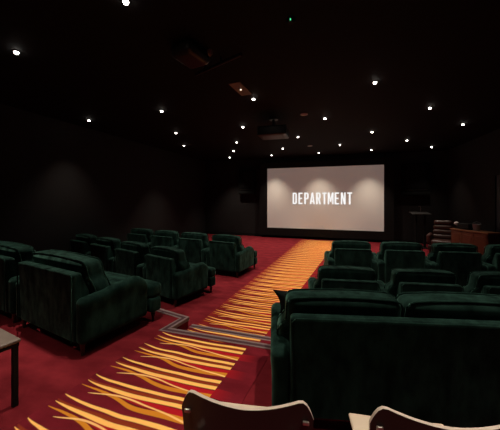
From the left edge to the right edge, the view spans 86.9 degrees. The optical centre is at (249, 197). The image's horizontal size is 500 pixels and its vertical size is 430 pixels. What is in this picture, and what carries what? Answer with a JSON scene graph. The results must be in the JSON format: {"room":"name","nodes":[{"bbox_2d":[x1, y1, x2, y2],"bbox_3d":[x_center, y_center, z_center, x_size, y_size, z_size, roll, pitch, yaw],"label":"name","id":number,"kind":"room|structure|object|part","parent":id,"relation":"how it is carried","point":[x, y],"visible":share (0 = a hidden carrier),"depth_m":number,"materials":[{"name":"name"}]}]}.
{"room":"auditorium","nodes":[
{"label":"auditorium","id":0,"kind":"room"},
{"bbox_2d":[0,104,205,251],"bbox_3d":[-4.562,-0.020,6.401,0.200,3.640,14.600,0,0,18],"label":"wall","id":1,"kind":"structure","parent":0,"point":[60,180],"depth_m":6.87,"materials":[{"name":"black paint"}]},
{"bbox_2d":[0,310,351,429],"bbox_3d":[-0.800,1.665,0.861,10.350,0.290,6.350,0,0,18],"label":"floor","id":2,"kind":"structure","parent":0,"point":[50,366],"depth_m":2.41,"materials":[{"name":"carpet"}]},
{"bbox_2d":[0,328,20,407],"bbox_3d":[-2.018,1.275,1.859,0.520,0.490,0.460,0,0,28],"label":"side table","id":3,"kind":"object","parent":2,"relation":"on","point":[8,341],"visible":1,"depth_m":1.92,"materials":[{"name":"black"}]},
{"bbox_3d":[-1.718,1.300,1.929,0.034,0.440,0.034,0,0,28],"label":"leg","id":4,"kind":"part","parent":3,"relation":"part of","materials":[{"name":"black"}]},
{"bbox_2d":[0,241,34,322],"bbox_3d":[-3.186,1.069,3.874,1.355,0.903,1.038,0,0,28],"label":"loveseat","id":5,"kind":"object","parent":2,"relation":"on","point":[11,253],"visible":0.34,"depth_m":3.23,"materials":[{"name":"green fabric"}]},
{"bbox_3d":[-3.382,1.065,3.505,1.100,0.670,0.174,0,0,28],"label":"panel","id":6,"kind":"part","parent":5,"relation":"part of","materials":[{"name":"green fabric"}]},
{"bbox_3d":[-2.692,1.148,3.497,0.129,0.505,0.780,0,0,28],"label":"arm","id":7,"kind":"part","parent":5,"relation":"part of","materials":[{"name":"green fabric"}]},
{"bbox_3d":[-2.870,1.458,3.218,0.056,0.125,0.053,0,0,28],"label":"leg","id":8,"kind":"part","parent":5,"relation":"part of","materials":[{"name":"brown wood"}]},
{"bbox_2d":[0,241,34,266],"bbox_3d":[-3.301,0.846,3.657,1.185,0.458,0.306,0,0,28],"label":"cushion","id":9,"kind":"object","parent":5,"relation":"on","point":[19,252],"depth_m":3.39,"materials":[{"name":"green fabric"}]},
{"bbox_2d":[16,249,160,355],"bbox_3d":[-1.932,1.069,3.208,1.355,0.903,1.038,0,0,28],"label":"armchair","id":10,"kind":"object","parent":2,"relation":"on","point":[69,295],"visible":1,"depth_m":2.75,"materials":[{"name":"green fabric"}]},
{"bbox_3d":[-2.521,1.148,3.407,0.129,0.505,0.780,0,0,28],"label":"arm","id":11,"kind":"part","parent":10,"relation":"part of","materials":[{"name":"green fabric"}]},
{"bbox_3d":[-2.653,1.458,3.103,0.056,0.125,0.053,0,0,28],"label":"leg","id":12,"kind":"part","parent":10,"relation":"part of","materials":[{"name":"brown wood"}]},
{"bbox_3d":[-2.128,1.065,2.839,1.100,0.670,0.174,0,0,28],"label":"panel","id":13,"kind":"part","parent":10,"relation":"part of","materials":[{"name":"green fabric"}]},
{"bbox_2d":[33,250,109,293],"bbox_3d":[-2.048,0.846,2.991,1.185,0.458,0.306,0,0,28],"label":"cushion","id":14,"kind":"object","parent":10,"relation":"on","point":[94,279],"depth_m":2.74,"materials":[{"name":"green fabric"}]},
{"bbox_3d":[-1.616,1.458,2.552,0.056,0.125,0.053,0,0,28],"label":"leg","id":15,"kind":"part","parent":10,"relation":"part of","materials":[{"name":"brown wood"}]},
{"bbox_3d":[-1.438,1.148,2.831,0.129,0.505,0.780,0,0,28],"label":"arm","id":16,"kind":"part","parent":10,"relation":"part of","materials":[{"name":"green fabric"}]},
{"bbox_2d":[104,271,160,297],"bbox_3d":[-1.865,1.135,3.335,1.312,0.200,0.750,0,0,28],"label":"seat cushion","id":17,"kind":"object","parent":10,"relation":"on","point":[152,289],"depth_m":3.23,"materials":[{"name":"green fabric"}]},
{"bbox_3d":[-1.893,1.315,3.282,1.334,0.170,0.810,0,0,28],"label":"seat rail","id":18,"kind":"part","parent":10,"relation":"part of","materials":[{"name":"green fabric"}]},
{"bbox_2d":[7,331,270,429],"bbox_3d":[-1.377,1.518,0.684,1.450,0.004,4.790,0,0,23],"label":"carpet","id":19,"kind":"object","parent":2,"relation":"on","point":[146,388],"visible":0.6,"depth_m":2.11,"materials":[{"name":"carpet"}]},
{"bbox_2d":[157,308,270,349],"bbox_3d":[0.781,1.535,2.604,8.396,0.040,0.645,0,0,23],"label":"trim","id":20,"kind":"structure","parent":2,"relation":"attached to","point":[171,327],"depth_m":2.93,"materials":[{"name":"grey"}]},
{"bbox_2d":[182,390,313,429],"bbox_3d":[0.007,1.106,1.110,0.470,0.831,0.516,0,0,7],"label":"chair","id":21,"kind":"object","parent":2,"relation":"on","point":[199,411],"visible":1,"depth_m":0.90,"materials":[{"name":"brown laminate"}]},
{"bbox_3d":[-0.224,0.760,0.945,0.022,0.014,0.008,0,0,7],"label":"fixing plate","id":22,"kind":"part","parent":21,"relation":"part of","materials":[{"name":"silver metal"}]},
{"bbox_3d":[0.013,1.083,1.153,0.430,0.029,0.430,0,0,7],"label":"seat","id":23,"kind":"part","parent":21,"relation":"part of","materials":[{"name":"beige laminate"}]},
{"bbox_3d":[0.189,0.760,0.891,0.022,0.014,0.008,0,0,7],"label":"fixing plate","id":24,"kind":"part","parent":21,"relation":"part of","materials":[{"name":"silver metal"}]},
{"bbox_2d":[271,288,499,427],"bbox_3d":[1.048,1.089,2.097,1.755,0.861,1.038,0,0,5],"label":"sofa","id":25,"kind":"object","parent":2,"relation":"on","point":[432,357],"visible":0.98,"depth_m":1.63,"materials":[{"name":"green fabric"}]},
{"bbox_3d":[0.229,1.159,2.067,0.129,0.490,0.780,0,0,5],"label":"arm","id":26,"kind":"part","parent":25,"relation":"part of","materials":[{"name":"green fabric"}]},
{"bbox_2d":[272,287,342,313],"bbox_3d":[0.466,0.845,2.078,0.576,0.294,0.133,0,0,4],"label":"cushion","id":27,"kind":"object","parent":25,"relation":"on","point":[281,294],"visible":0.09,"depth_m":2.09,"materials":[{"name":"black fabric"}]},
{"bbox_2d":[277,290,400,345],"bbox_3d":[0.608,0.874,1.889,0.825,0.430,0.306,0,0,5],"label":"cushion","id":28,"kind":"object","parent":25,"relation":"on","point":[333,302],"depth_m":1.76,"materials":[{"name":"green fabric"}]},
{"bbox_2d":[397,293,499,320],"bbox_3d":[1.445,0.874,1.815,0.825,0.430,0.306,0,0,5],"label":"cushion","id":29,"kind":"object","parent":25,"relation":"on","point":[466,306],"depth_m":1.70,"materials":[{"name":"green fabric"}]},
{"bbox_2d":[349,406,499,429],"bbox_3d":[0.664,1.106,1.031,0.470,0.831,0.516,0,0,9],"label":"chair","id":30,"kind":"object","parent":2,"relation":"on","point":[383,417],"visible":1,"depth_m":0.86,"materials":[{"name":"brown laminate"}]},
{"bbox_3d":[0.428,0.760,0.871,0.022,0.014,0.008,0,0,9],"label":"fixing plate","id":31,"kind":"part","parent":30,"relation":"part of","materials":[{"name":"silver metal"}]},
{"bbox_3d":[0.670,1.083,1.073,0.430,0.029,0.430,0,0,9],"label":"seat","id":32,"kind":"part","parent":30,"relation":"part of","materials":[{"name":"beige laminate"}]},
{"bbox_2d":[0,0,499,160],"bbox_3d":[0.461,-1.940,4.788,10.750,0.200,15.000,0,0,18],"label":"ceiling","id":33,"kind":"structure","parent":0,"point":[111,64],"depth_m":3.81,"materials":[{"name":"black paint"}]},
{"bbox_2d":[121,0,130,4],"bbox_3d":[-1.159,-1.823,2.462,0.092,0.034,0.092,0,0,18],"label":"recessed light","id":34,"kind":"object","parent":33,"relation":"in","point":[126,2],"visible":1,"depth_m":2.45,"materials":[{"name":"white"}]},
{"bbox_2d":[171,39,241,75],"bbox_3d":[-0.553,-1.755,3.305,0.848,0.170,0.682,0,0,28],"label":"projector","id":35,"kind":"object","parent":33,"relation":"attached to","point":[188,52],"depth_m":3.18,"materials":[{"name":"black metal"}]},
{"bbox_3d":[-0.497,-1.800,3.263,0.060,0.080,0.060,0,0,28],"label":"knob","id":36,"kind":"part","parent":35,"relation":"part of","materials":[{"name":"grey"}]},
{"bbox_2d":[229,82,251,95],"bbox_3d":[-0.155,-1.828,4.450,0.200,0.024,0.520,0,0,22],"label":"ceiling panel","id":37,"kind":"object","parent":33,"relation":"attached to","point":[239,87],"visible":1,"depth_m":4.41,"materials":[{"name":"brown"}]},
{"bbox_2d":[257,118,288,139],"bbox_3d":[0.557,-1.627,6.186,0.660,0.426,0.600,0,0,16],"label":"projector","id":38,"kind":"object","parent":33,"relation":"hanging from","point":[273,131],"visible":1,"depth_m":5.95,"materials":[{"name":"black metal"}]},
{"bbox_3d":[0.563,-1.417,6.153,0.470,0.007,0.400,0,0,16],"label":"underside panel","id":39,"kind":"part","parent":38,"relation":"part of","materials":[{"name":"grey metal"}]},
{"bbox_2d":[286,16,295,24],"bbox_3d":[0.421,-1.819,2.713,0.100,0.042,0.102,0,0,18],"label":"smoke detector","id":40,"kind":"object","parent":33,"relation":"attached to","point":[290,20],"visible":1,"depth_m":2.69,"materials":[{"name":"black"}]},
{"bbox_2d":[158,234,428,327],"bbox_3d":[0.461,1.900,4.788,10.750,0.200,15.000,0,0,18],"label":"floor","id":41,"kind":"structure","parent":0,"point":[197,306],"depth_m":5.76,"materials":[{"name":"carpet"}]},
{"bbox_2d":[69,233,97,256],"bbox_3d":[-3.799,1.339,6.627,0.945,0.923,1.038,0,0,34],"label":"armchair","id":42,"kind":"object","parent":41,"relation":"on","point":[82,244],"visible":0.3,"depth_m":6.18,"materials":[{"name":"green fabric"}]},
{"bbox_3d":[-4.033,1.345,6.281,0.690,0.670,0.174,0,0,34],"label":"panel","id":43,"kind":"part","parent":42,"relation":"part of","materials":[{"name":"green fabric"}]},
{"bbox_2d":[76,234,96,248],"bbox_3d":[-3.937,1.116,6.423,0.855,0.478,0.307,0,0,34],"label":"cushion","id":44,"kind":"object","parent":42,"relation":"on","point":[89,239],"depth_m":6.20,"materials":[{"name":"green fabric"}]},
{"bbox_2d":[89,237,120,271],"bbox_3d":[-2.970,1.339,6.068,0.945,0.923,1.038,0,0,34],"label":"armchair","id":45,"kind":"object","parent":41,"relation":"on","point":[104,249],"visible":0.37,"depth_m":5.59,"materials":[{"name":"green fabric"}]},
{"bbox_3d":[-3.204,1.345,5.721,0.690,0.670,0.174,0,0,34],"label":"panel","id":46,"kind":"part","parent":45,"relation":"part of","materials":[{"name":"green fabric"}]},
{"bbox_2d":[96,237,120,253],"bbox_3d":[-3.108,1.116,5.864,0.855,0.478,0.307,0,0,34],"label":"cushion","id":47,"kind":"object","parent":45,"relation":"on","point":[113,243],"depth_m":5.65,"materials":[{"name":"green fabric"}]},
{"bbox_3d":[-2.688,1.428,5.756,0.129,0.505,0.780,0,0,34],"label":"arm","id":48,"kind":"part","parent":45,"relation":"part of","materials":[{"name":"green fabric"}]},
{"bbox_2d":[113,241,150,277],"bbox_3d":[-2.141,1.339,5.509,0.945,0.923,1.038,0,0,34],"label":"armchair","id":49,"kind":"object","parent":41,"relation":"on","point":[128,259],"visible":0.43,"depth_m":5.07,"materials":[{"name":"green fabric"}]},
{"bbox_3d":[-2.375,1.345,5.162,0.690,0.670,0.174,0,0,34],"label":"panel","id":50,"kind":"part","parent":49,"relation":"part of","materials":[{"name":"green fabric"}]},
{"bbox_2d":[121,241,150,262],"bbox_3d":[-2.279,1.116,5.305,0.855,0.478,0.307,0,0,34],"label":"cushion","id":51,"kind":"object","parent":49,"relation":"on","point":[142,248],"depth_m":5.09,"materials":[{"name":"green fabric"}]},
{"bbox_3d":[-1.859,1.428,5.197,0.129,0.505,0.780,0,0,34],"label":"arm","id":52,"kind":"part","parent":49,"relation":"part of","materials":[{"name":"green fabric"}]},
{"bbox_2d":[127,228,153,243],"bbox_3d":[-2.974,1.339,7.818,0.946,0.923,1.038,0,0,27],"label":"armchair","id":53,"kind":"object","parent":41,"relation":"on","point":[144,235],"visible":0.2,"depth_m":7.38,"materials":[{"name":"green fabric"}]},
{"bbox_3d":[-3.164,1.345,7.445,0.690,0.670,0.174,0,0,27],"label":"panel","id":54,"kind":"part","parent":53,"relation":"part of","materials":[{"name":"green fabric"}]},
{"bbox_2d":[149,230,179,249],"bbox_3d":[-2.127,1.339,7.387,0.945,0.923,1.038,0,0,27],"label":"armchair","id":55,"kind":"object","parent":41,"relation":"on","point":[160,237],"visible":0.38,"depth_m":6.95,"materials":[{"name":"green fabric"}]},
{"bbox_3d":[-2.317,1.345,7.014,0.690,0.670,0.174,0,0,27],"label":"panel","id":56,"kind":"part","parent":55,"relation":"part of","materials":[{"name":"green fabric"}]},
{"bbox_2d":[155,230,178,244],"bbox_3d":[-2.239,1.116,7.167,0.855,0.478,0.307,0,0,27],"label":"cushion","id":57,"kind":"object","parent":55,"relation":"on","point":[168,233],"depth_m":6.97,"materials":[{"name":"green fabric"}]},
{"bbox_2d":[142,246,215,306],"bbox_3d":[-1.312,1.339,4.950,0.946,0.923,1.038,0,0,34],"label":"armchair","id":58,"kind":"object","parent":41,"relation":"on","point":[179,278],"visible":0.98,"depth_m":4.53,"materials":[{"name":"green fabric"}]},
{"bbox_3d":[-1.546,1.345,4.603,0.690,0.670,0.174,0,0,34],"label":"panel","id":59,"kind":"part","parent":58,"relation":"part of","materials":[{"name":"green fabric"}]},
{"bbox_2d":[151,246,188,270],"bbox_3d":[-1.450,1.116,4.746,0.855,0.478,0.307,0,0,34],"label":"cushion","id":60,"kind":"object","parent":58,"relation":"on","point":[181,263],"depth_m":4.53,"materials":[{"name":"green fabric"}]},
{"bbox_3d":[-1.030,1.428,4.638,0.129,0.505,0.780,0,0,34],"label":"arm","id":61,"kind":"part","parent":58,"relation":"part of","materials":[{"name":"green fabric"}]},
{"bbox_2d":[189,262,215,276],"bbox_3d":[-1.232,1.415,5.069,0.902,0.200,0.750,0,0,34],"label":"seat cushion","id":62,"kind":"object","parent":58,"relation":"on","point":[209,271],"depth_m":4.85,"materials":[{"name":"green fabric"}]},
{"bbox_3d":[-1.265,1.595,5.019,0.924,0.170,0.810,0,0,34],"label":"seat rail","id":63,"kind":"part","parent":58,"relation":"part of","materials":[{"name":"green fabric"}]},
{"bbox_2d":[176,232,208,263],"bbox_3d":[-1.281,1.339,6.955,0.945,0.923,1.038,0,0,27],"label":"armchair","id":64,"kind":"object","parent":41,"relation":"on","point":[195,245],"visible":0.5,"depth_m":6.49,"materials":[{"name":"green fabric"}]},
{"bbox_3d":[-1.471,1.345,6.583,0.690,0.670,0.174,0,0,27],"label":"panel","id":65,"kind":"part","parent":64,"relation":"part of","materials":[{"name":"green fabric"}]},
{"bbox_2d":[182,232,208,247],"bbox_3d":[-1.393,1.116,6.736,0.855,0.478,0.307,0,0,27],"label":"cushion","id":66,"kind":"object","parent":64,"relation":"on","point":[204,237],"depth_m":6.55,"materials":[{"name":"green fabric"}]},
{"bbox_3d":[-0.963,1.428,6.680,0.129,0.505,0.780,0,0,27],"label":"arm","id":67,"kind":"part","parent":64,"relation":"part of","materials":[{"name":"green fabric"}]},
{"bbox_2d":[206,234,256,277],"bbox_3d":[-0.434,1.339,6.524,0.945,0.923,1.038,0,0,27],"label":"armchair","id":68,"kind":"object","parent":41,"relation":"on","point":[225,252],"visible":0.99,"depth_m":6.10,"materials":[{"name":"green fabric"}]},
{"bbox_3d":[-0.844,1.428,6.619,0.129,0.505,0.780,0,0,27],"label":"arm","id":69,"kind":"part","parent":68,"relation":"part of","materials":[{"name":"green fabric"}]},
{"bbox_3d":[-0.624,1.345,6.151,0.690,0.670,0.174,0,0,27],"label":"panel","id":70,"kind":"part","parent":68,"relation":"part of","materials":[{"name":"green fabric"}]},
{"bbox_2d":[212,234,243,251],"bbox_3d":[-0.546,1.116,6.305,0.855,0.478,0.307,0,0,27],"label":"cushion","id":71,"kind":"object","parent":68,"relation":"on","point":[239,247],"depth_m":6.13,"materials":[{"name":"green fabric"}]},
{"bbox_3d":[-0.117,1.428,6.249,0.129,0.505,0.780,0,0,27],"label":"arm","id":72,"kind":"part","parent":68,"relation":"part of","materials":[{"name":"green fabric"}]},
{"bbox_2d":[197,240,332,336],"bbox_3d":[1.431,1.798,7.216,1.578,0.004,8.591,0,0,21],"label":"carpet","id":73,"kind":"object","parent":41,"relation":"on","point":[248,310],"visible":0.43,"depth_m":5.24,"materials":[{"name":"carpet"}]},
{"bbox_2d":[308,265,380,290],"bbox_3d":[1.344,1.364,3.845,0.945,0.872,1.038,0,0,9],"label":"armchair","id":74,"kind":"object","parent":41,"relation":"on","point":[329,276],"visible":0.32,"depth_m":3.44,"materials":[{"name":"green fabric"}]},
{"bbox_3d":[0.925,1.448,3.805,0.129,0.477,0.780,0,0,8],"label":"arm","id":75,"kind":"part","parent":74,"relation":"part of","materials":[{"name":"green fabric"}]},
{"bbox_3d":[1.282,1.370,3.431,0.690,0.633,0.174,0,0,8],"label":"panel","id":76,"kind":"part","parent":74,"relation":"part of","materials":[{"name":"green fabric"}]},
{"bbox_2d":[324,240,377,279],"bbox_3d":[2.117,1.339,5.698,0.945,0.923,1.038,0,0,9],"label":"armchair","id":77,"kind":"object","parent":41,"relation":"on","point":[343,252],"visible":0.65,"depth_m":5.24,"materials":[{"name":"green fabric"}]},
{"bbox_3d":[1.698,1.428,5.665,0.129,0.505,0.780,0,0,9],"label":"arm","id":78,"kind":"part","parent":77,"relation":"part of","materials":[{"name":"green fabric"}]},
{"bbox_2d":[329,240,372,258],"bbox_3d":[2.077,1.116,5.455,0.855,0.478,0.307,0,0,9],"label":"cushion","id":79,"kind":"object","parent":77,"relation":"on","point":[349,244],"depth_m":5.33,"materials":[{"name":"green fabric"}]},
{"bbox_3d":[2.049,1.345,5.286,0.690,0.670,0.174,0,0,9],"label":"panel","id":80,"kind":"part","parent":77,"relation":"part of","materials":[{"name":"green fabric"}]},
{"bbox_3d":[2.503,1.428,5.533,0.129,0.505,0.780,0,0,9],"label":"arm","id":81,"kind":"part","parent":77,"relation":"part of","materials":[{"name":"green fabric"}]},
{"bbox_2d":[372,241,430,282],"bbox_3d":[3.054,1.339,5.545,0.945,0.923,1.038,0,0,9],"label":"armchair","id":82,"kind":"object","parent":41,"relation":"on","point":[391,255],"visible":0.56,"depth_m":5.10,"materials":[{"name":"green fabric"}]},
{"bbox_3d":[2.635,1.428,5.511,0.129,0.505,0.780,0,0,9],"label":"arm","id":83,"kind":"part","parent":82,"relation":"part of","materials":[{"name":"green fabric"}]},
{"bbox_2d":[377,242,421,260],"bbox_3d":[3.015,1.116,5.302,0.855,0.478,0.307,0,0,9],"label":"cushion","id":84,"kind":"object","parent":82,"relation":"on","point":[384,246],"depth_m":5.19,"materials":[{"name":"green fabric"}]},
{"bbox_3d":[2.987,1.345,5.132,0.690,0.670,0.174,0,0,9],"label":"panel","id":85,"kind":"part","parent":82,"relation":"part of","materials":[{"name":"green fabric"}]},
{"bbox_3d":[3.441,1.428,5.379,0.129,0.505,0.780,0,0,9],"label":"arm","id":86,"kind":"part","parent":82,"relation":"part of","materials":[{"name":"green fabric"}]},
{"bbox_2d":[377,268,463,299],"bbox_3d":[2.283,1.364,3.704,0.946,0.872,1.038,0,0,9],"label":"armchair","id":87,"kind":"object","parent":41,"relation":"on","point":[402,280],"visible":0.24,"depth_m":3.31,"materials":[{"name":"green fabric"}]},
{"bbox_3d":[1.865,1.448,3.665,0.129,0.477,0.780,0,0,8],"label":"arm","id":88,"kind":"part","parent":87,"relation":"part of","materials":[{"name":"green fabric"}]},
{"bbox_3d":[2.221,1.370,3.291,0.690,0.633,0.174,0,0,8],"label":"panel","id":89,"kind":"part","parent":87,"relation":"part of","materials":[{"name":"green fabric"}]},
{"bbox_2d":[409,207,431,248],"bbox_3d":[6.137,1.047,9.530,0.600,1.506,0.400,0,0,12],"label":"lectern","id":90,"kind":"object","parent":41,"relation":"on","point":[424,214],"visible":0.71,"depth_m":9.50,"materials":[{"name":"grey metal"}]},
{"bbox_3d":[6.010,1.170,9.557,0.060,1.200,0.060,0,0,12],"label":"post","id":91,"kind":"part","parent":90,"relation":"part of","materials":[{"name":"black metal"}]},
{"bbox_3d":[6.284,1.170,9.499,0.060,1.200,0.060,0,0,12],"label":"post","id":92,"kind":"part","parent":90,"relation":"part of","materials":[{"name":"black metal"}]},
{"bbox_2d":[426,220,452,251],"bbox_3d":[6.304,1.275,8.651,0.810,1.050,0.775,0,0,40],"label":"leather chair","id":93,"kind":"object","parent":41,"relation":"on","point":[442,232],"visible":0.66,"depth_m":8.76,"materials":[{"name":"brown leather"}]},
{"bbox_3d":[6.013,1.330,8.832,0.130,0.300,0.620,0,0,40],"label":"arm","id":94,"kind":"part","parent":93,"relation":"part of","materials":[{"name":"red leather"}]},
{"bbox_3d":[6.248,1.450,8.584,0.560,0.180,0.600,0,0,40],"label":"seat","id":95,"kind":"part","parent":93,"relation":"part of","materials":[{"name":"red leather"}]},
{"bbox_2d":[425,243,487,286],"bbox_3d":[3.992,1.339,5.391,0.945,0.923,1.038,0,0,9],"label":"armchair","id":96,"kind":"object","parent":41,"relation":"on","point":[460,259],"visible":0.48,"depth_m":4.92,"materials":[{"name":"green fabric"}]},
{"bbox_3d":[3.573,1.428,5.357,0.129,0.505,0.780,0,0,9],"label":"arm","id":97,"kind":"part","parent":96,"relation":"part of","materials":[{"name":"green fabric"}]},
{"bbox_2d":[427,243,476,261],"bbox_3d":[3.952,1.116,5.148,0.855,0.478,0.307,0,0,9],"label":"cushion","id":98,"kind":"object","parent":96,"relation":"on","point":[433,256],"depth_m":5.04,"materials":[{"name":"green fabric"}]},
{"bbox_3d":[3.924,1.345,4.979,0.690,0.670,0.174,0,0,9],"label":"panel","id":99,"kind":"part","parent":96,"relation":"part of","materials":[{"name":"green fabric"}]},
{"bbox_3d":[4.378,1.428,5.226,0.129,0.505,0.780,0,0,9],"label":"arm","id":100,"kind":"part","parent":96,"relation":"part of","materials":[{"name":"green fabric"}]},
{"bbox_2d":[450,228,499,254],"bbox_3d":[6.239,1.350,7.370,0.408,0.900,1.110,0,0,-8],"label":"desk","id":101,"kind":"object","parent":41,"relation":"on","point":[481,238],"depth_m":7.10,"materials":[{"name":"brown wood"}]},
{"bbox_3d":[6.018,1.335,7.691,0.018,0.750,0.335,0,0,-8],"label":"door","id":102,"kind":"part","parent":101,"relation":"part of","materials":[{"name":"brown wood"}]},
{"bbox_3d":[6.005,1.335,7.689,0.009,0.610,0.215,0,0,-8],"label":"panel","id":103,"kind":"part","parent":101,"relation":"part of","materials":[{"name":"brown wood"}]},
{"bbox_2d":[457,223,472,229],"bbox_3d":[6.206,0.814,7.562,0.260,0.172,0.360,0,0,-8],"label":"amplifier","id":104,"kind":"object","parent":101,"relation":"on","point":[468,226],"visible":0.8,"depth_m":7.50,"materials":[{"name":"black"}]},
{"bbox_3d":[6.052,1.335,7.347,0.009,0.610,0.215,0,0,-8],"label":"panel","id":105,"kind":"part","parent":101,"relation":"part of","materials":[{"name":"brown wood"}]},
{"bbox_3d":[6.065,1.335,7.349,0.018,0.750,0.335,0,0,-8],"label":"door","id":106,"kind":"part","parent":101,"relation":"part of","materials":[{"name":"brown wood"}]},
{"bbox_2d":[472,222,481,230],"bbox_3d":[6.237,0.773,7.264,0.210,0.254,0.210,0,0,18],"label":"ice bucket","id":107,"kind":"object","parent":101,"relation":"on","point":[476,227],"visible":0.98,"depth_m":7.20,"materials":[{"name":"silver metal"}]},
{"bbox_3d":[6.099,1.335,7.005,0.009,0.610,0.215,0,0,-8],"label":"panel","id":108,"kind":"part","parent":101,"relation":"part of","materials":[{"name":"brown wood"}]},
{"bbox_3d":[6.112,1.335,7.007,0.018,0.750,0.335,0,0,-8],"label":"door","id":109,"kind":"part","parent":101,"relation":"part of","materials":[{"name":"brown wood"}]},
{"bbox_2d":[463,271,499,294],"bbox_3d":[3.223,1.364,3.564,0.945,0.872,1.038,0,0,9],"label":"armchair","id":110,"kind":"object","parent":41,"relation":"on","point":[485,282],"visible":0.12,"depth_m":3.25,"materials":[{"name":"green fabric"}]},
{"bbox_3d":[3.161,1.370,3.150,0.690,0.633,0.174,0,0,8],"label":"panel","id":111,"kind":"part","parent":110,"relation":"part of","materials":[{"name":"green fabric"}]},
{"bbox_2d":[482,244,499,270],"bbox_3d":[4.929,1.339,5.238,0.945,0.923,1.038,0,0,9],"label":"armchair","id":112,"kind":"object","parent":41,"relation":"on","point":[491,257],"visible":0.27,"depth_m":4.93,"materials":[{"name":"green fabric"}]},
{"bbox_3d":[4.510,1.428,5.204,0.129,0.505,0.780,0,0,9],"label":"arm","id":113,"kind":"part","parent":112,"relation":"part of","materials":[{"name":"green fabric"}]},
{"bbox_3d":[4.862,1.345,4.825,0.690,0.670,0.174,0,0,9],"label":"panel","id":114,"kind":"part","parent":112,"relation":"part of","materials":[{"name":"green fabric"}]},
{"bbox_2d":[206,150,447,239],"bbox_3d":[2.723,-0.020,11.834,10.750,3.640,0.200,0,0,18],"label":"wall","id":115,"kind":"structure","parent":0,"point":[227,210],"depth_m":11.69,"materials":[{"name":"black paint"}]},
{"bbox_2d":[238,170,255,193],"bbox_3d":[-0.133,-0.750,12.540,0.820,1.140,0.199,0,0,18],"label":"wall speaker","id":116,"kind":"object","parent":115,"relation":"attached to","point":[247,178],"visible":1,"depth_m":12.46,"materials":[{"name":"black"}]},
{"bbox_2d":[241,172,252,187],"bbox_3d":[-0.153,-0.860,12.478,0.590,0.760,0.012,0,0,18],"label":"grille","id":117,"kind":"object","parent":116,"relation":"attached to","point":[246,177],"depth_m":12.47,"materials":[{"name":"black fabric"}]},
{"bbox_2d":[206,231,429,243],"bbox_3d":[2.689,1.730,11.729,10.350,0.140,0.020,0,0,18],"label":"baseboard","id":118,"kind":"structure","parent":115,"relation":"attached to","point":[207,232],"depth_m":11.82,"materials":[{"name":"black"}]},
{"bbox_2d":[260,158,393,240],"bbox_3d":[3.115,0.043,11.430,5.544,3.290,0.230,0,0,18],"label":"screen","id":119,"kind":"object","parent":115,"relation":"attached to","point":[351,198],"visible":1,"depth_m":11.26,"materials":[{"name":"white fabric"}]},
{"bbox_3d":[6.523,-0.735,10.404,0.980,1.270,0.199,0,0,18],"label":"wall speaker","id":120,"kind":"object","parent":115,"relation":"attached to","visible":0},
{"bbox_2d":[406,165,425,187],"bbox_3d":[6.503,-0.845,10.341,0.706,0.890,0.012,0,0,18],"label":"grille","id":121,"kind":"object","parent":120,"relation":"attached to","point":[415,174],"depth_m":10.34,"materials":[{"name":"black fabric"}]},
{"bbox_2d":[448,128,499,231],"bbox_3d":[5.483,-0.020,3.176,0.200,3.640,14.600,0,0,18],"label":"wall","id":122,"kind":"structure","parent":0,"point":[472,164],"depth_m":8.23,"materials":[{"name":"black paint"}]},
{"bbox_2d":[493,170,499,231],"bbox_3d":[6.366,0.540,6.369,0.070,2.520,1.660,0,0,18],"label":"trim","id":123,"kind":"structure","parent":122,"relation":"attached to","point":[495,173],"depth_m":7.08,"materials":[{"name":"black"}]},
{"bbox_2d":[496,175,499,232],"bbox_3d":[6.341,0.600,6.377,0.121,2.400,1.420,0,0,18],"label":"door","id":124,"kind":"structure","parent":122,"relation":"in","point":[497,176],"depth_m":6.95,"materials":[{"name":"black paint"}]},
{"bbox_3d":[1.984,1.735,2.335,5.950,0.150,0.460,0,0,18],"label":"step","id":125,"kind":"structure","parent":0,"visible":0},
{"bbox_2d":[187,327,270,343],"bbox_3d":[-0.317,1.658,3.087,1.088,0.004,0.285,0,0,18],"label":"carpet","id":126,"kind":"object","parent":125,"relation":"on","point":[189,328],"visible":0.21,"depth_m":3.18,"materials":[{"name":"carpet"}]},
{"bbox_2d":[190,324,270,340],"bbox_3d":[-0.160,1.675,3.230,1.280,0.040,0.088,0,0,18],"label":"trim","id":127,"kind":"structure","parent":125,"relation":"attached to","point":[249,335],"depth_m":3.25,"materials":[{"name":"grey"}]}
]}

